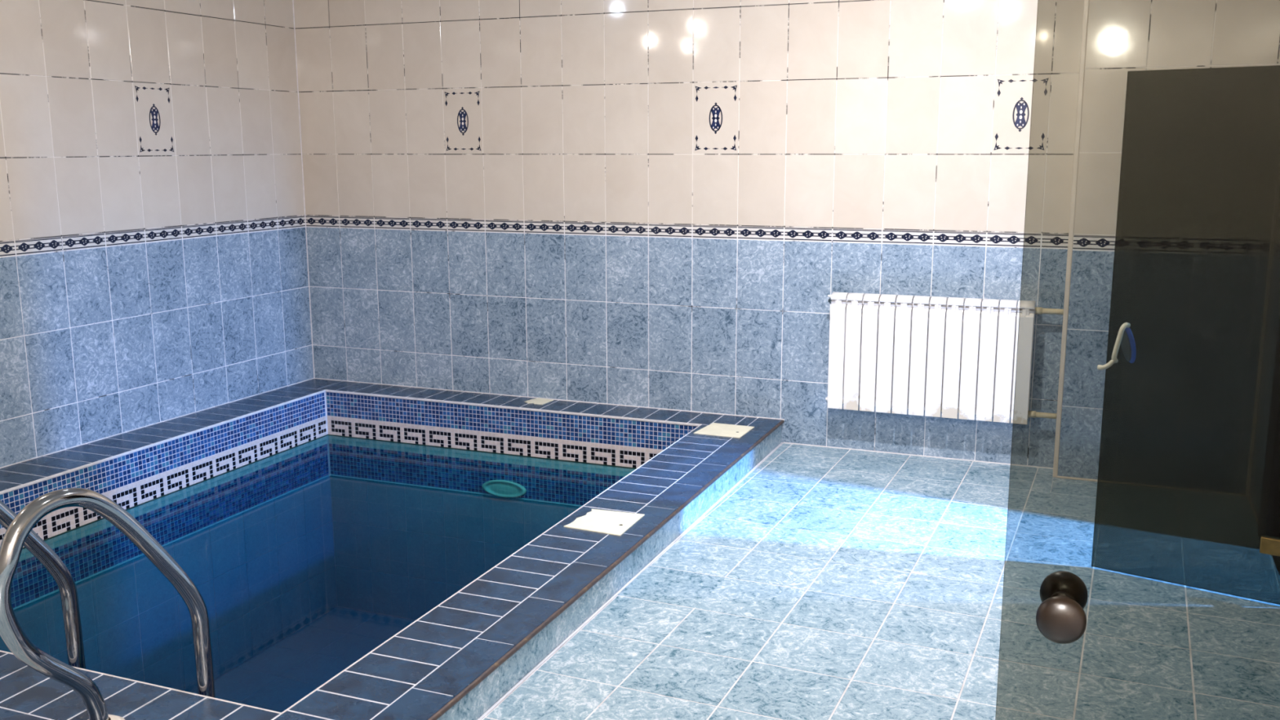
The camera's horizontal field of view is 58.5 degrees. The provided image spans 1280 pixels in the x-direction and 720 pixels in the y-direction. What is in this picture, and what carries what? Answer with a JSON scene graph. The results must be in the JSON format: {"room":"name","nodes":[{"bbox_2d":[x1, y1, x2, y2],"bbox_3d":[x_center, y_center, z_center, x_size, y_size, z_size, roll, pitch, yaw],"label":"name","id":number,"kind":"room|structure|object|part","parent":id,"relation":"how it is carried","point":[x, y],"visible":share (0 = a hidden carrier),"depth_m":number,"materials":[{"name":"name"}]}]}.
{"room":"indoor swimming pool","nodes":[
{"label":"indoor swimming pool","id":0,"kind":"room"},
{"bbox_2d":[0,0,313,466],"bbox_3d":[-3.298,-0.437,3.904,0.121,2.470,6.600,4,12,23],"label":"wall","id":1,"kind":"structure","parent":0,"point":[153,264],"depth_m":5.68,"materials":[{"name":"tile"}]},
{"bbox_2d":[293,0,1279,479],"bbox_3d":[0.356,-0.808,5.830,5.277,2.470,0.267,4,11,22],"label":"wall","id":2,"kind":"structure","parent":0,"point":[648,203],"depth_m":5.84,"materials":[{"name":"tile"}]},
{"bbox_2d":[292,0,315,377],"bbox_3d":[-1.993,-1.041,6.763,0.006,2.346,0.006,4,11,22],"label":"trim","id":3,"kind":"structure","parent":2,"relation":"attached to","point":[292,0],"depth_m":6.76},
{"bbox_2d":[783,442,1053,469],"bbox_3d":[1.357,0.473,5.674,1.320,0.006,0.006,4,11,22],"label":"trim","id":4,"kind":"structure","parent":2,"relation":"attached to","point":[784,442],"depth_m":5.65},
{"bbox_2d":[825,292,1063,424],"bbox_3d":[1.446,-0.019,5.472,1.104,0.572,0.134,4,11,22],"label":"radiator","id":5,"kind":"object","parent":2,"relation":"attached to","point":[932,355],"visible":0.98,"depth_m":5.43,"materials":[{"name":"white metal"}]},
{"bbox_2d":[1052,0,1088,477],"bbox_3d":[1.923,-0.671,5.076,0.021,2.470,0.021,4,11,22],"label":"pipe","id":6,"kind":"object","parent":2,"relation":"attached to","point":[1086,9],"depth_m":5.09,"materials":[{"name":"beige plastic"}]},
{"bbox_2d":[1057,475,1097,481],"bbox_3d":[2.297,0.567,5.146,0.790,0.010,0.009,4,11,22],"label":"trim","id":7,"kind":"structure","parent":2,"relation":"attached to","point":[1059,477],"depth_m":5.25,"materials":[{"name":"beige plastic"}]},
{"bbox_2d":[482,443,1279,719],"bbox_3d":[-0.941,1.014,3.161,5.277,0.120,6.510,4,11,22],"label":"floor","id":8,"kind":"structure","parent":0,"point":[828,583],"depth_m":3.70,"materials":[{"name":"tile"}]},
{"bbox_2d":[0,377,784,719],"bbox_3d":[-1.386,1.261,4.837,3.051,1.478,3.854,4,11,22],"label":"swimming pool","id":9,"kind":"object","parent":8,"relation":"in","point":[451,508],"visible":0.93,"depth_m":5.84,"materials":[{"name":"tile"}]},
{"bbox_2d":[0,487,215,719],"bbox_3d":[-1.496,1.093,2.900,0.606,1.724,0.598,4,11,22],"label":"pool ladder","id":10,"kind":"object","parent":9,"relation":"attached to","point":[20,532],"visible":0.98,"depth_m":2.72,"materials":[{"name":"metal"}]},
{"bbox_3d":[-1.692,1.081,2.970,0.111,1.724,0.584,4,11,22],"label":"rail","id":11,"kind":"part","parent":10,"relation":"part of","materials":[{"name":"metal"}]},
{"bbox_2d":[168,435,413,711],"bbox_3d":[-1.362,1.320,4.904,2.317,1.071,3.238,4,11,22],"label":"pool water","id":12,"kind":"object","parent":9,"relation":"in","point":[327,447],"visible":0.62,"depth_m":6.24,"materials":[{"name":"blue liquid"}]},
{"bbox_2d":[481,480,526,497],"bbox_3d":[-0.750,0.710,6.299,0.270,0.094,0.018,4,11,22],"label":"lamp","id":13,"kind":"object","parent":9,"relation":"on","point":[490,488],"depth_m":6.30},
{"bbox_2d":[524,398,553,404],"bbox_3d":[-0.565,0.228,6.329,0.128,0.004,0.129,5,12,25],"label":"cover plate","id":14,"kind":"object","parent":9,"relation":"on","point":[536,401],"visible":1,"depth_m":6.32,"materials":[{"name":"white plastic"}]},
{"bbox_2d":[563,508,644,536],"bbox_3d":[-0.134,0.607,4.303,0.234,0.005,0.252,4,11,22],"label":"cover plate","id":15,"kind":"object","parent":9,"relation":"on","point":[606,522],"visible":1,"depth_m":4.29,"materials":[{"name":"white plastic"}]},
{"bbox_2d":[693,422,754,438],"bbox_3d":[0.419,0.348,5.676,0.244,0.005,0.234,4,11,22],"label":"cover plate","id":16,"kind":"object","parent":9,"relation":"on","point":[713,428],"visible":1,"depth_m":5.66,"materials":[{"name":"white plastic"}]},
{"bbox_3d":[1.574,-0.087,1.970,0.121,2.470,6.600,4,11,22],"label":"wall","id":17,"kind":"structure","parent":0,"visible":0},
{"bbox_2d":[995,0,1088,719],"bbox_3d":[0.740,0.294,1.106,0.746,2.020,0.105,4,11,22],"label":"door","id":18,"kind":"structure","parent":17,"relation":"in","point":[1060,617],"depth_m":1.18,"materials":[{"name":"clear glass"}]},
{"bbox_3d":[0.730,0.294,1.110,0.724,2.020,0.008,4,11,22],"label":"pane","id":19,"kind":"part","parent":18,"relation":"part of","materials":[{"name":"clear glass"}]},
{"bbox_3d":[0.440,0.268,1.193,0.050,0.050,0.048,4,11,22],"label":"knob","id":20,"kind":"part","parent":18,"relation":"part of","materials":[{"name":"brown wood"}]},
{"bbox_3d":[0.461,0.258,1.245,0.050,0.050,0.048,4,11,22],"label":"knob","id":21,"kind":"part","parent":18,"relation":"part of","materials":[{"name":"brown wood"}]},
{"bbox_3d":[3.224,-0.244,3.513,2.023,2.400,2.500,4,11,22],"label":"wall","id":22,"kind":"structure","parent":0,"visible":0},
{"bbox_2d":[1091,65,1279,604],"bbox_3d":[1.884,-0.076,3.813,0.657,1.750,0.044,7,13,34],"label":"door","id":23,"kind":"structure","parent":22,"relation":"in","point":[1188,493],"depth_m":3.83,"materials":[{"name":"black glass"}]},
{"bbox_3d":[1.634,0.013,3.994,0.062,0.052,0.021,8,13,35],"label":"lever","id":24,"kind":"part","parent":23,"relation":"part of","materials":[{"name":"beige metal"}]},
{"bbox_3d":[1.685,-0.052,3.963,0.040,0.113,0.009,8,13,35],"label":"plate","id":25,"kind":"part","parent":23,"relation":"part of","materials":[{"name":"metal"}]},
{"bbox_3d":[1.694,-0.055,3.961,0.052,0.132,0.006,8,13,35],"label":"plate","id":26,"kind":"part","parent":23,"relation":"part of","materials":[{"name":"blue metal"}]}
]}

